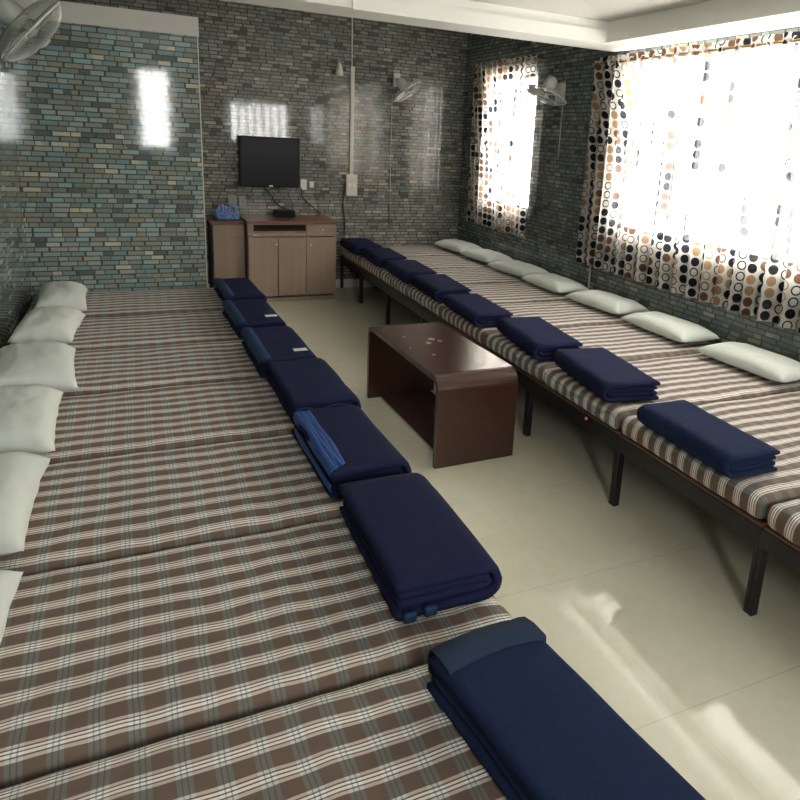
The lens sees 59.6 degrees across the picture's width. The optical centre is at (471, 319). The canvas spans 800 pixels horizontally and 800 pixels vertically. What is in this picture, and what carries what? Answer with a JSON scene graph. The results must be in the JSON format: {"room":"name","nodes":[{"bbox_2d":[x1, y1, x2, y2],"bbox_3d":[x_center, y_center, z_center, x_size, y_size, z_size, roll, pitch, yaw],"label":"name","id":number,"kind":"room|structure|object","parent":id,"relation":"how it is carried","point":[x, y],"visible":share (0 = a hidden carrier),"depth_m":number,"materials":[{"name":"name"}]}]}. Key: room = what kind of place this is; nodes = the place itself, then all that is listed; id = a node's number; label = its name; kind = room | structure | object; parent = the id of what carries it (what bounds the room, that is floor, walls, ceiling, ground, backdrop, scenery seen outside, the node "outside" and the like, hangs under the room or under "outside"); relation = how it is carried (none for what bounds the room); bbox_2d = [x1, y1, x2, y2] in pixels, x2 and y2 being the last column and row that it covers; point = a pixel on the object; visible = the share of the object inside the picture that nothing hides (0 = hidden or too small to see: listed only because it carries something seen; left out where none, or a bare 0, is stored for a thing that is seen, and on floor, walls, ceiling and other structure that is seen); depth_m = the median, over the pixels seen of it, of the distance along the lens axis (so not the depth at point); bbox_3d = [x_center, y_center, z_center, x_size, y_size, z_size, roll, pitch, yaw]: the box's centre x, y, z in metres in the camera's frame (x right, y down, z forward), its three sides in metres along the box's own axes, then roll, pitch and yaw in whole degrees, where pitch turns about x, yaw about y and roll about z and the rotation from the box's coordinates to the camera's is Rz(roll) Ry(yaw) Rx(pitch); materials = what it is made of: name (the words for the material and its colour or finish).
{"room":"dormitory room","nodes":[
{"label":"dormitory room","id":0,"kind":"room"},
{"bbox_2d":[0,21,32,347],"bbox_3d":[-1.870,-0.664,2.141,0.150,3.200,8.550,-4,16,-25],"label":"wall","id":1,"kind":"structure","parent":0,"point":[16,298],"depth_m":4.02,"materials":[{"name":"tile"}]},
{"bbox_2d":[0,0,61,60],"bbox_3d":[-2.349,-1.567,3.688,0.408,0.394,0.343,9,16,22],"label":"wall fan","id":2,"kind":"object","parent":1,"relation":"attached to","point":[13,15],"visible":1,"depth_m":3.61,"materials":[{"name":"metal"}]},
{"bbox_2d":[4,18,206,299],"bbox_3d":[-2.779,-1.042,5.464,1.090,2.165,1.810,-4,16,-25],"label":"wall partition","id":3,"kind":"structure","parent":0,"point":[107,119],"depth_m":4.61,"materials":[{"name":"brick"}]},
{"bbox_2d":[14,0,198,36],"bbox_3d":[-2.706,-2.145,5.175,1.102,0.120,1.822,-4,16,-25],"label":"trim","id":4,"kind":"structure","parent":3,"relation":"on","point":[72,12],"depth_m":4.43,"materials":[{"name":"paint"}]},
{"bbox_2d":[197,37,207,287],"bbox_3d":[-1.897,-0.847,4.912,0.006,2.165,0.008,-4,16,-25],"label":"trim","id":5,"kind":"structure","parent":3,"relation":"attached to","point":[197,37],"depth_m":4.84,"materials":[{"name":"plastic"}]},
{"bbox_2d":[58,0,467,283],"bbox_3d":[-1.896,-1.868,6.788,4.310,3.200,0.150,-4,16,-25],"label":"wall","id":6,"kind":"structure","parent":0,"point":[265,71],"depth_m":6.93,"materials":[{"name":"brick"}]},
{"bbox_2d":[228,195,235,204],"bbox_3d":[-2.312,-1.152,6.694,0.075,0.095,0.016,-4,16,-25],"label":"switch plate","id":7,"kind":"object","parent":6,"relation":"attached to","point":[231,198],"visible":0.98,"depth_m":6.69,"materials":[{"name":"grey plastic"}]},
{"bbox_2d":[238,196,245,207],"bbox_3d":[-2.230,-1.138,6.738,0.070,0.115,0.016,-4,16,-25],"label":"switch plate","id":8,"kind":"object","parent":6,"relation":"attached to","point":[241,199],"visible":1,"depth_m":6.73,"materials":[{"name":"grey plastic"}]},
{"bbox_2d":[238,135,299,187],"bbox_3d":[-1.961,-1.525,6.726,0.570,0.474,0.074,-4,16,-25],"label":"television","id":9,"kind":"object","parent":6,"relation":"attached to","point":[263,161],"visible":1,"depth_m":6.69,"materials":[{"name":"black paint"}]},
{"bbox_2d":[265,188,285,208],"bbox_3d":[-1.930,-1.197,6.837,0.211,0.201,0.070,2,15,-6],"label":"cable","id":10,"kind":"object","parent":9,"relation":"hanging from","point":[265,188],"visible":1,"depth_m":6.86,"materials":[{"name":"black plastic"}]},
{"bbox_2d":[208,278,374,287],"bbox_3d":[-1.458,-0.376,7.339,2.820,0.090,0.012,-4,16,-25],"label":"baseboard","id":11,"kind":"structure","parent":6,"relation":"attached to","point":[347,283],"depth_m":7.42,"materials":[{"name":"white plastic"}]},
{"bbox_2d":[301,179,306,189],"bbox_3d":[-1.683,-1.351,6.946,0.060,0.105,0.016,-4,16,-25],"label":"wall socket","id":12,"kind":"object","parent":6,"relation":"attached to","point":[303,181],"visible":1,"depth_m":6.94,"materials":[{"name":"white plastic"}]},
{"bbox_2d":[335,58,342,75],"bbox_3d":[-1.289,-2.469,6.768,0.076,0.171,0.086,6,15,11],"label":"wall lamp","id":13,"kind":"object","parent":6,"relation":"attached to","point":[339,71],"visible":1,"depth_m":6.75,"materials":[{"name":"plastic"}]},
{"bbox_2d":[340,183,345,248],"bbox_3d":[-1.336,-1.061,7.195,0.065,0.704,0.017,-4,16,-25],"label":"cable","id":14,"kind":"object","parent":6,"relation":"attached to","point":[345,183],"visible":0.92,"depth_m":7.18,"materials":[{"name":"plastic"}]},
{"bbox_2d":[345,174,356,195],"bbox_3d":[-1.237,-1.382,7.136,0.115,0.216,0.050,-4,16,-25],"label":"switch box","id":15,"kind":"object","parent":6,"relation":"attached to","point":[350,179],"visible":1,"depth_m":7.12,"materials":[{"name":"plastic"}]},
{"bbox_2d":[349,67,354,173],"bbox_3d":[-1.206,-1.996,6.991,0.038,1.047,0.022,-4,16,-25],"label":"conduit pipe","id":16,"kind":"object","parent":6,"relation":"attached to","point":[352,72],"visible":1,"depth_m":6.97,"materials":[{"name":"plastic"}]},
{"bbox_2d":[351,18,352,66],"bbox_3d":[-1.164,-2.872,6.764,0.016,0.765,0.014,-4,16,-25],"label":"cable","id":17,"kind":"object","parent":6,"relation":"attached to","point":[352,18],"visible":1,"depth_m":6.81,"materials":[{"name":"plastic"}]},
{"bbox_2d":[389,95,392,225],"bbox_3d":[-0.846,-1.651,7.268,0.018,1.340,0.008,-4,16,-25],"label":"cable","id":18,"kind":"object","parent":6,"relation":"attached to","point":[392,95],"visible":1,"depth_m":7.26,"materials":[{"name":"grey plastic"}]},
{"bbox_2d":[393,73,420,101],"bbox_3d":[-0.659,-2.321,6.936,0.289,0.291,0.423,-4,16,-25],"label":"wall fan","id":19,"kind":"object","parent":6,"relation":"attached to","point":[401,83],"visible":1,"depth_m":6.88,"materials":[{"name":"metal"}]},
{"bbox_2d":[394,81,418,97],"bbox_3d":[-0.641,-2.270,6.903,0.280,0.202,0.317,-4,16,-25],"label":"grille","id":20,"kind":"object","parent":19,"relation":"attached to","point":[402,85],"depth_m":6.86,"materials":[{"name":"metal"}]},
{"bbox_2d":[394,82,420,101],"bbox_3d":[-0.640,-2.268,6.904,0.280,0.202,0.317,-4,16,-25],"label":"grille","id":21,"kind":"object","parent":19,"relation":"attached to","point":[403,86],"depth_m":6.87,"materials":[{"name":"metal"}]},
{"bbox_2d":[267,286,799,799],"bbox_3d":[-0.164,0.795,3.486,4.310,0.100,8.800,-4,16,-25],"label":"floor","id":22,"kind":"structure","parent":0,"point":[642,597],"depth_m":2.65,"materials":[{"name":"beige tile"}]},
{"bbox_2d":[206,217,245,287],"bbox_3d":[-2.341,-0.581,6.612,0.298,0.748,0.406,-4,16,-25],"label":"base cabinet","id":23,"kind":"object","parent":22,"relation":"on","point":[226,238],"visible":0.77,"depth_m":6.43,"materials":[{"name":"brown laminate"}]},
{"bbox_2d":[213,203,239,219],"bbox_3d":[-2.293,-1.009,6.478,0.236,0.153,0.138,-4,16,-25],"label":"plastic bag","id":24,"kind":"object","parent":23,"relation":"on","point":[222,212],"visible":1,"depth_m":6.43,"materials":[{"name":"blue plastic"}]},
{"bbox_2d":[239,214,337,301],"bbox_3d":[-1.795,-0.607,6.792,0.844,0.772,0.547,-4,16,-25],"label":"tv cabinet","id":25,"kind":"object","parent":22,"relation":"on","point":[287,258],"visible":0.94,"depth_m":6.59,"materials":[{"name":"brown laminate"}]},
{"bbox_2d":[273,209,294,216],"bbox_3d":[-1.831,-1.037,6.775,0.200,0.057,0.143,-2,15,-20],"label":"box","id":26,"kind":"object","parent":25,"relation":"on","point":[276,212],"visible":1,"depth_m":6.72,"materials":[{"name":"black plastic"}]},
{"bbox_2d":[301,188,320,215],"bbox_3d":[-1.604,-1.188,6.999,0.192,0.269,0.144,9,15,20],"label":"cable","id":27,"kind":"object","parent":25,"relation":"on","point":[301,188],"visible":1,"depth_m":7.00,"materials":[{"name":"black plastic"}]},
{"bbox_2d":[340,255,360,290],"bbox_3d":[-0.637,-0.459,7.310,1.335,0.357,0.711,-4,16,-25],"label":"frame","id":28,"kind":"object","parent":22,"relation":"on","point":[345,261],"visible":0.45,"depth_m":7.09,"materials":[{"name":"black paint"}]},
{"bbox_2d":[340,245,461,264],"bbox_3d":[-0.637,-0.685,7.260,1.349,0.103,0.665,-4,16,-25],"label":"mattress","id":29,"kind":"object","parent":28,"relation":"on","point":[406,250],"visible":0.32,"depth_m":7.16,"materials":[{"name":"fabric"}]},
{"bbox_2d":[340,238,381,254],"bbox_3d":[-1.111,-0.728,6.909,0.283,0.096,0.546,-4,16,-25],"label":"folded blanket","id":30,"kind":"object","parent":29,"relation":"on","point":[354,245],"visible":0.81,"depth_m":6.79,"materials":[{"name":"blue fabric"}]},
{"bbox_2d":[433,239,482,252],"bbox_3d":[-0.134,-0.777,7.306,0.310,0.102,0.550,-6,17,-33],"label":"pillow","id":31,"kind":"object","parent":29,"relation":"on","point":[455,245],"visible":0.85,"depth_m":7.18,"materials":[{"name":"fabric"}]},
{"bbox_2d":[359,267,388,323],"bbox_3d":[-0.311,-0.268,6.646,1.335,0.357,0.815,-4,16,-25],"label":"frame","id":32,"kind":"object","parent":22,"relation":"on","point":[364,273],"visible":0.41,"depth_m":6.38,"materials":[{"name":"black metal"}]},
{"bbox_2d":[359,255,488,278],"bbox_3d":[-0.349,-0.519,6.683,1.347,0.104,0.666,-4,16,-25],"label":"mattress","id":33,"kind":"object","parent":32,"relation":"on","point":[454,261],"visible":0.38,"depth_m":6.59,"materials":[{"name":"fabric"}]},
{"bbox_2d":[361,247,406,267],"bbox_3d":[-0.816,-0.573,6.374,0.283,0.097,0.565,-3,16,-23],"label":"folded blanket","id":34,"kind":"object","parent":33,"relation":"on","point":[378,256],"visible":0.84,"depth_m":6.24,"materials":[{"name":"blue fabric"}]},
{"bbox_2d":[460,248,512,263],"bbox_3d":[0.152,-0.624,6.777,0.310,0.102,0.550,-5,17,-31],"label":"pillow","id":35,"kind":"object","parent":33,"relation":"on","point":[488,256],"visible":0.83,"depth_m":6.65,"materials":[{"name":"fabric"}]},
{"bbox_2d":[386,285,423,324],"bbox_3d":[0.038,-0.064,5.937,1.335,0.357,0.815,-4,16,-25],"label":"frame","id":36,"kind":"object","parent":22,"relation":"on","point":[411,304],"visible":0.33,"depth_m":5.68,"materials":[{"name":"black metal"}]},
{"bbox_2d":[381,267,525,295],"bbox_3d":[-0.061,-0.348,6.090,1.348,0.103,0.689,-4,16,-25],"label":"mattress","id":37,"kind":"object","parent":36,"relation":"on","point":[476,275],"visible":0.38,"depth_m":5.99,"materials":[{"name":"fabric"}]},
{"bbox_2d":[384,260,436,282],"bbox_3d":[-0.520,-0.406,5.796,0.283,0.096,0.586,-3,16,-23],"label":"folded blanket","id":38,"kind":"object","parent":37,"relation":"on","point":[404,270],"visible":0.85,"depth_m":5.69,"materials":[{"name":"blue fabric"}]},
{"bbox_2d":[487,260,548,276],"bbox_3d":[0.419,-0.460,6.207,0.310,0.102,0.560,-7,18,-34],"label":"pillow","id":39,"kind":"object","parent":37,"relation":"on","point":[514,267],"visible":0.88,"depth_m":6.09,"materials":[{"name":"fabric"}]},
{"bbox_2d":[367,322,517,468],"bbox_3d":[-0.208,0.374,3.952,0.450,0.476,1.050,-4,16,-27],"label":"coffee table","id":40,"kind":"object","parent":22,"relation":"on","point":[470,417],"visible":1,"depth_m":3.61,"materials":[{"name":"laminate"}]},
{"bbox_2d":[421,307,468,337],"bbox_3d":[0.386,0.140,5.228,1.335,0.357,0.815,-4,16,-25],"label":"frame","id":41,"kind":"object","parent":22,"relation":"on","point":[426,314],"visible":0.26,"depth_m":5.04,"materials":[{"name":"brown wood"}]},
{"bbox_2d":[408,282,572,316],"bbox_3d":[0.237,-0.176,5.492,1.349,0.104,0.686,-4,16,-25],"label":"mattress","id":42,"kind":"object","parent":41,"relation":"on","point":[518,292],"visible":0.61,"depth_m":5.38,"materials":[{"name":"fabric"}]},
{"bbox_2d":[411,274,470,301],"bbox_3d":[-0.238,-0.241,5.224,0.284,0.096,0.585,-3,16,-22],"label":"folded blanket","id":43,"kind":"object","parent":42,"relation":"on","point":[436,286],"visible":0.92,"depth_m":5.11,"materials":[{"name":"blue fabric"}]},
{"bbox_2d":[521,273,588,292],"bbox_3d":[0.677,-0.302,5.655,0.310,0.102,0.560,-4,16,-27],"label":"pillow","id":44,"kind":"object","parent":42,"relation":"on","point":[555,283],"visible":0.98,"depth_m":5.51,"materials":[{"name":"fabric"}]},
{"bbox_2d":[442,300,629,344],"bbox_3d":[0.528,-0.004,4.890,1.347,0.105,0.688,-4,16,-25],"label":"mattress","id":45,"kind":"object","parent":41,"relation":"on","point":[561,314],"visible":0.48,"depth_m":4.79,"materials":[{"name":"fabric"}]},
{"bbox_2d":[443,294,512,326],"bbox_3d":[0.029,-0.067,4.632,0.271,0.087,0.585,-3,16,-23],"label":"folded blanket","id":46,"kind":"object","parent":45,"relation":"on","point":[476,309],"visible":0.98,"depth_m":4.51,"materials":[{"name":"blue fabric"}]},
{"bbox_2d":[566,290,649,314],"bbox_3d":[0.989,-0.134,5.074,0.310,0.102,0.590,-5,17,-30],"label":"pillow","id":47,"kind":"object","parent":45,"relation":"on","point":[605,301],"visible":0.99,"depth_m":4.94,"materials":[{"name":"fabric"}]},
{"bbox_2d":[467,336,531,434],"bbox_3d":[0.735,0.344,4.518,1.335,0.357,0.815,-4,16,-25],"label":"frame","id":48,"kind":"object","parent":22,"relation":"on","point":[523,377],"visible":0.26,"depth_m":3.93,"materials":[{"name":"black metal"}]},
{"bbox_2d":[486,323,711,381],"bbox_3d":[0.830,0.171,4.285,1.348,0.103,0.706,-4,16,-25],"label":"mattress","id":49,"kind":"object","parent":48,"relation":"on","point":[629,342],"visible":0.51,"depth_m":4.17,"materials":[{"name":"fabric"}]},
{"bbox_2d":[496,316,582,360],"bbox_3d":[0.378,0.103,4.036,0.296,0.096,0.608,-2,15,-19],"label":"folded blanket","id":50,"kind":"object","parent":49,"relation":"on","point":[536,336],"visible":0.96,"depth_m":3.92,"materials":[{"name":"blue fabric"}]},
{"bbox_2d":[620,311,719,342],"bbox_3d":[1.273,0.039,4.469,0.310,0.102,0.600,-4,16,-26],"label":"pillow","id":51,"kind":"object","parent":49,"relation":"on","point":[668,326],"visible":1,"depth_m":4.33,"materials":[{"name":"fabric"}]},
{"bbox_2d":[524,376,622,503],"bbox_3d":[1.083,0.548,3.809,1.335,0.357,0.815,-4,16,-25],"label":"frame","id":52,"kind":"object","parent":22,"relation":"on","point":[608,434],"visible":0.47,"depth_m":3.46,"materials":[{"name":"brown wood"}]},
{"bbox_2d":[544,354,799,428],"bbox_3d":[1.119,0.343,3.688,1.348,0.103,0.661,-4,16,-25],"label":"mattress","id":53,"kind":"object","parent":52,"relation":"on","point":[698,379],"visible":0.61,"depth_m":3.54,"materials":[{"name":"fabric"}]},
{"bbox_2d":[553,347,659,402],"bbox_3d":[0.656,0.268,3.461,0.302,0.096,0.565,-1,15,-18],"label":"folded blanket","id":54,"kind":"object","parent":53,"relation":"on","point":[605,374],"visible":1,"depth_m":3.32,"materials":[{"name":"blue fabric"}]},
{"bbox_2d":[695,341,799,382],"bbox_3d":[1.574,0.223,3.830,0.310,0.102,0.600,-5,17,-29],"label":"pillow","id":55,"kind":"object","parent":53,"relation":"on","point":[763,363],"visible":1,"depth_m":3.73,"materials":[{"name":"fabric"}]},
{"bbox_2d":[611,434,768,612],"bbox_3d":[1.432,0.752,3.100,1.335,0.357,0.815,-4,16,-25],"label":"frame","id":56,"kind":"object","parent":22,"relation":"on","point":[741,521],"visible":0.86,"depth_m":2.71,"materials":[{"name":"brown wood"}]},
{"bbox_2d":[622,391,799,518],"bbox_3d":[1.439,0.528,3.046,1.346,0.103,0.815,-4,16,-25],"label":"mattress","id":57,"kind":"object","parent":56,"relation":"on","point":[774,420],"visible":0.63,"depth_m":2.85,"materials":[{"name":"fabric"}]},
{"bbox_2d":[637,400,780,478],"bbox_3d":[0.924,0.465,2.768,0.257,0.092,0.546,-3,16,-23],"label":"folded blanket","id":58,"kind":"object","parent":57,"relation":"on","point":[734,453],"visible":1,"depth_m":2.67,"materials":[{"name":"blue fabric"}]},
{"bbox_2d":[747,525,799,615],"bbox_3d":[1.780,0.956,2.391,1.335,0.357,0.815,-4,16,-25],"label":"frame","id":59,"kind":"object","parent":22,"relation":"on","point":[771,542],"visible":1,"depth_m":2.40,"materials":[{"name":"black paint"}]},
{"bbox_2d":[767,499,799,546],"bbox_3d":[1.786,0.733,2.332,1.352,0.103,0.820,-4,16,-25],"label":"mattress","id":60,"kind":"object","parent":59,"relation":"on","point":[784,518],"visible":1,"depth_m":2.33,"materials":[{"name":"fabric"}]},
{"bbox_3d":[-0.421,1.147,1.155,1.395,0.357,0.664,-4,16,-25],"label":"frame","id":61,"kind":"object","parent":22,"relation":"on","visible":0},
{"bbox_2d":[0,663,506,799],"bbox_3d":[-0.383,0.921,1.112,1.455,0.104,0.662,-4,16,-25],"label":"mattress","id":62,"kind":"object","parent":61,"relation":"on","point":[387,737],"visible":0.54,"depth_m":1.29,"materials":[{"name":"fabric"}]},
{"bbox_2d":[426,616,705,799],"bbox_3d":[0.164,0.793,1.310,0.266,0.102,0.584,-6,17,-32],"label":"folded blanket","id":63,"kind":"object","parent":62,"relation":"on","point":[540,731],"visible":1,"depth_m":1.30,"materials":[{"name":"blue fabric"}]},
{"bbox_3d":[-0.706,0.980,1.736,1.395,0.357,0.664,-4,16,-25],"label":"frame","id":64,"kind":"object","parent":22,"relation":"on","visible":0},
{"bbox_2d":[0,518,512,788],"bbox_3d":[-0.667,0.754,1.692,1.461,0.104,0.667,-4,16,-25],"label":"mattress","id":65,"kind":"object","parent":64,"relation":"on","point":[101,660],"visible":0.7,"depth_m":1.59,"materials":[{"name":"fabric"}]},
{"bbox_2d":[0,570,22,643],"bbox_3d":[-1.132,0.678,1.388,0.330,0.143,0.560,-4,16,-25],"label":"pillow","id":66,"kind":"object","parent":65,"relation":"on","point":[9,580],"visible":1,"depth_m":1.59,"materials":[{"name":"fabric"}]},
{"bbox_2d":[338,473,501,623],"bbox_3d":[-0.158,0.609,1.946,0.296,0.102,0.570,-3,16,-25],"label":"folded blanket","id":67,"kind":"object","parent":65,"relation":"on","point":[423,559],"visible":1,"depth_m":1.82,"materials":[{"name":"blue fabric"}]},
{"bbox_3d":[-0.991,0.813,2.316,1.395,0.357,0.664,-4,16,-25],"label":"frame","id":68,"kind":"object","parent":22,"relation":"on","visible":0},
{"bbox_2d":[0,434,343,576],"bbox_3d":[-0.962,0.588,2.268,1.436,0.104,0.668,-4,16,-25],"label":"mattress","id":69,"kind":"object","parent":68,"relation":"on","point":[97,510],"visible":0.62,"depth_m":2.17,"materials":[{"name":"fabric"}]},
{"bbox_2d":[0,451,50,555],"bbox_3d":[-1.409,0.513,1.964,0.310,0.142,0.560,-3,16,-24],"label":"pillow","id":70,"kind":"object","parent":69,"relation":"on","point":[21,473],"visible":1,"depth_m":1.95,"materials":[{"name":"fabric"}]},
{"bbox_2d":[291,405,411,498],"bbox_3d":[-0.446,0.450,2.488,0.288,0.107,0.544,-4,16,-27],"label":"folded blanket","id":71,"kind":"object","parent":69,"relation":"on","point":[341,444],"visible":0.96,"depth_m":2.38,"materials":[{"name":"blue fabric"}]},
{"bbox_3d":[-1.277,0.646,2.897,1.395,0.357,0.664,-4,16,-25],"label":"frame","id":72,"kind":"object","parent":22,"relation":"on","visible":0},
{"bbox_2d":[41,378,294,464],"bbox_3d":[-1.252,0.421,2.846,1.427,0.103,0.666,-4,16,-25],"label":"mattress","id":73,"kind":"object","parent":72,"relation":"on","point":[94,426],"visible":0.48,"depth_m":2.76,"materials":[{"name":"fabric"}]},
{"bbox_2d":[0,385,63,454],"bbox_3d":[-1.674,0.359,2.503,0.320,0.141,0.580,-4,16,-27],"label":"pillow","id":74,"kind":"object","parent":73,"relation":"on","point":[28,413],"visible":0.95,"depth_m":2.40,"materials":[{"name":"fabric"}]},
{"bbox_2d":[266,358,360,424],"bbox_3d":[-0.698,0.300,3.029,0.287,0.096,0.567,-4,16,-26],"label":"folded blanket","id":75,"kind":"object","parent":73,"relation":"on","point":[309,383],"visible":0.96,"depth_m":2.94,"materials":[{"name":"blue fabric"}]},
{"bbox_3d":[-1.562,0.479,3.477,1.395,0.357,0.664,-4,16,-25],"label":"frame","id":76,"kind":"object","parent":22,"relation":"on","visible":0},
{"bbox_2d":[62,340,265,396],"bbox_3d":[-1.543,0.254,3.425,1.418,0.104,0.666,-4,16,-25],"label":"mattress","id":77,"kind":"object","parent":76,"relation":"on","point":[99,371],"visible":0.44,"depth_m":3.34,"materials":[{"name":"fabric"}]},
{"bbox_2d":[0,341,78,391],"bbox_3d":[-1.921,0.205,3.039,0.330,0.142,0.580,-5,17,-30],"label":"pillow","id":78,"kind":"object","parent":77,"relation":"on","point":[49,364],"visible":0.9,"depth_m":2.90,"materials":[{"name":"fabric"}]},
{"bbox_2d":[241,326,316,377],"bbox_3d":[-0.988,0.151,3.540,0.286,0.096,0.586,-4,16,-26],"label":"folded blanket","id":79,"kind":"object","parent":77,"relation":"on","point":[262,345],"visible":0.87,"depth_m":3.46,"materials":[{"name":"blue fabric"}]},
{"bbox_3d":[-1.847,0.312,4.058,1.395,0.357,0.664,-4,16,-25],"label":"frame","id":80,"kind":"object","parent":22,"relation":"on","visible":0},
{"bbox_2d":[9,311,242,350],"bbox_3d":[-1.832,0.088,4.004,1.406,0.103,0.669,-4,16,-25],"label":"mattress","id":81,"kind":"object","parent":80,"relation":"on","point":[196,327],"visible":0.43,"depth_m":3.91,"materials":[{"name":"fabric"}]},
{"bbox_2d":[6,306,84,343],"bbox_3d":[-2.229,0.027,3.654,0.280,0.140,0.540,-3,16,-22],"label":"pillow","id":82,"kind":"object","parent":81,"relation":"on","point":[57,323],"visible":0.9,"depth_m":3.49,"materials":[{"name":"fabric"}]},
{"bbox_2d":[222,299,286,336],"bbox_3d":[-1.301,-0.018,4.131,0.279,0.092,0.566,-4,16,-27],"label":"folded blanket","id":83,"kind":"object","parent":81,"relation":"on","point":[256,313],"visible":0.88,"depth_m":4.03,"materials":[{"name":"blue fabric"}]},
{"bbox_3d":[-2.133,0.145,4.638,1.395,0.357,0.664,-4,16,-25],"label":"frame","id":84,"kind":"object","parent":22,"relation":"on","visible":0},
{"bbox_2d":[23,288,223,317],"bbox_3d":[-2.132,-0.086,4.601,1.394,0.105,0.708,-4,16,-25],"label":"mattress","id":85,"kind":"object","parent":84,"relation":"on","point":[147,302],"visible":0.44,"depth_m":4.51,"materials":[{"name":"fabric"}]},
{"bbox_2d":[35,281,87,311],"bbox_3d":[-2.506,-0.140,4.241,0.271,0.139,0.580,-5,16,-28],"label":"pillow","id":86,"kind":"object","parent":85,"relation":"on","point":[72,294],"visible":0.81,"depth_m":4.08,"materials":[{"name":"fabric"}]},
{"bbox_2d":[214,278,266,301],"bbox_3d":[-1.584,-0.189,4.726,0.258,0.092,0.585,-4,16,-27],"label":"folded blanket","id":87,"kind":"object","parent":85,"relation":"on","point":[233,289],"visible":0.88,"depth_m":4.63,"materials":[{"name":"blue fabric"}]},
{"bbox_2d":[470,0,710,21],"bbox_3d":[0.472,-1.383,1.474,3.590,0.349,5.450,-4,16,-25],"label":"ceiling","id":88,"kind":"structure","parent":0,"point":[602,10],"depth_m":4.26,"materials":[{"name":"paint"}]},
{"bbox_2d":[457,27,799,361],"bbox_3d":[1.794,-0.897,3.874,0.150,3.200,8.550,-4,16,-25],"label":"wall","id":89,"kind":"structure","parent":0,"point":[549,243],"depth_m":5.79,"materials":[{"name":"brick"}]},
{"bbox_2d":[223,0,642,51],"bbox_3d":[-0.606,-2.201,4.016,3.910,0.823,0.342,-4,16,-25],"label":"ceiling","id":90,"kind":"structure","parent":89,"relation":"attached to","point":[467,16],"depth_m":4.28,"materials":[{"name":"paint"}]},
{"bbox_2d":[474,58,545,69],"bbox_3d":[0.336,-2.386,6.498,0.070,0.015,1.320,-4,16,-25],"label":"curtain rod","id":91,"kind":"object","parent":89,"relation":"attached to","point":[539,58],"visible":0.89,"depth_m":6.31,"materials":[{"name":"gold metal"}]},
{"bbox_2d":[467,55,537,236],"bbox_3d":[0.266,-1.666,6.676,0.071,1.580,1.217,-4,16,-25],"label":"curtain","id":92,"kind":"object","parent":91,"relation":"hanging from","point":[502,109],"visible":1,"depth_m":6.61,"materials":[{"name":"white fabric"}]},
{"bbox_2d":[525,76,566,105],"bbox_3d":[0.627,-1.846,5.589,0.395,0.224,0.361,-4,16,-25],"label":"wall fan","id":93,"kind":"object","parent":89,"relation":"attached to","point":[550,84],"visible":1,"depth_m":5.57,"materials":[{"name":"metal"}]},
{"bbox_2d":[526,86,563,105],"bbox_3d":[0.599,-1.802,5.587,0.328,0.138,0.351,-4,16,-25],"label":"grille","id":94,"kind":"object","parent":93,"relation":"attached to","point":[534,91],"depth_m":5.58,"materials":[{"name":"metal"}]},
{"bbox_2d":[558,103,562,156],"bbox_3d":[0.746,-1.583,5.803,0.007,0.440,0.008,-4,16,-25],"label":"cable","id":95,"kind":"object","parent":89,"relation":"attached to","point":[562,103],"visible":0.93,"depth_m":5.80,"materials":[{"name":"grey plastic"}]},
{"bbox_2d":[587,266,591,288],"bbox_3d":[0.944,-0.330,5.548,0.015,0.270,0.015,16,19,40],"label":"pipe","id":96,"kind":"object","parent":89,"relation":"attached to","point":[590,266],"visible":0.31,"depth_m":5.54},
{"bbox_2d":[592,38,799,65],"bbox_3d":[1.684,-1.502,3.768,0.070,0.015,3.460,-4,16,-25],"label":"curtain rod","id":97,"kind":"object","parent":89,"relation":"attached to","point":[798,39],"visible":0.7,"depth_m":4.19,"materials":[{"name":"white metal"}]},
{"bbox_2d":[576,36,767,307],"bbox_3d":[1.247,-1.013,4.695,0.068,1.550,1.604,-4,16,-26],"label":"curtain","id":98,"kind":"object","parent":97,"relation":"hanging from","point":[669,145],"visible":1,"depth_m":4.55,"materials":[{"name":"white fabric"}]},
{"bbox_2d":[726,31,799,332],"bbox_3d":[1.968,-0.592,3.233,0.072,1.550,1.735,-4,16,-26],"label":"curtain","id":99,"kind":"object","parent":97,"relation":"hanging from","point":[765,277],"visible":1,"depth_m":3.83,"materials":[{"name":"white fabric"}]},
{"bbox_2d":[606,0,799,47],"bbox_3d":[2.232,-1.551,2.291,0.336,0.735,5.450,-4,16,-25],"label":"trim","id":100,"kind":"structure","parent":89,"relation":"attached to","point":[712,19],"depth_m":3.94,"materials":[{"name":"paint"}]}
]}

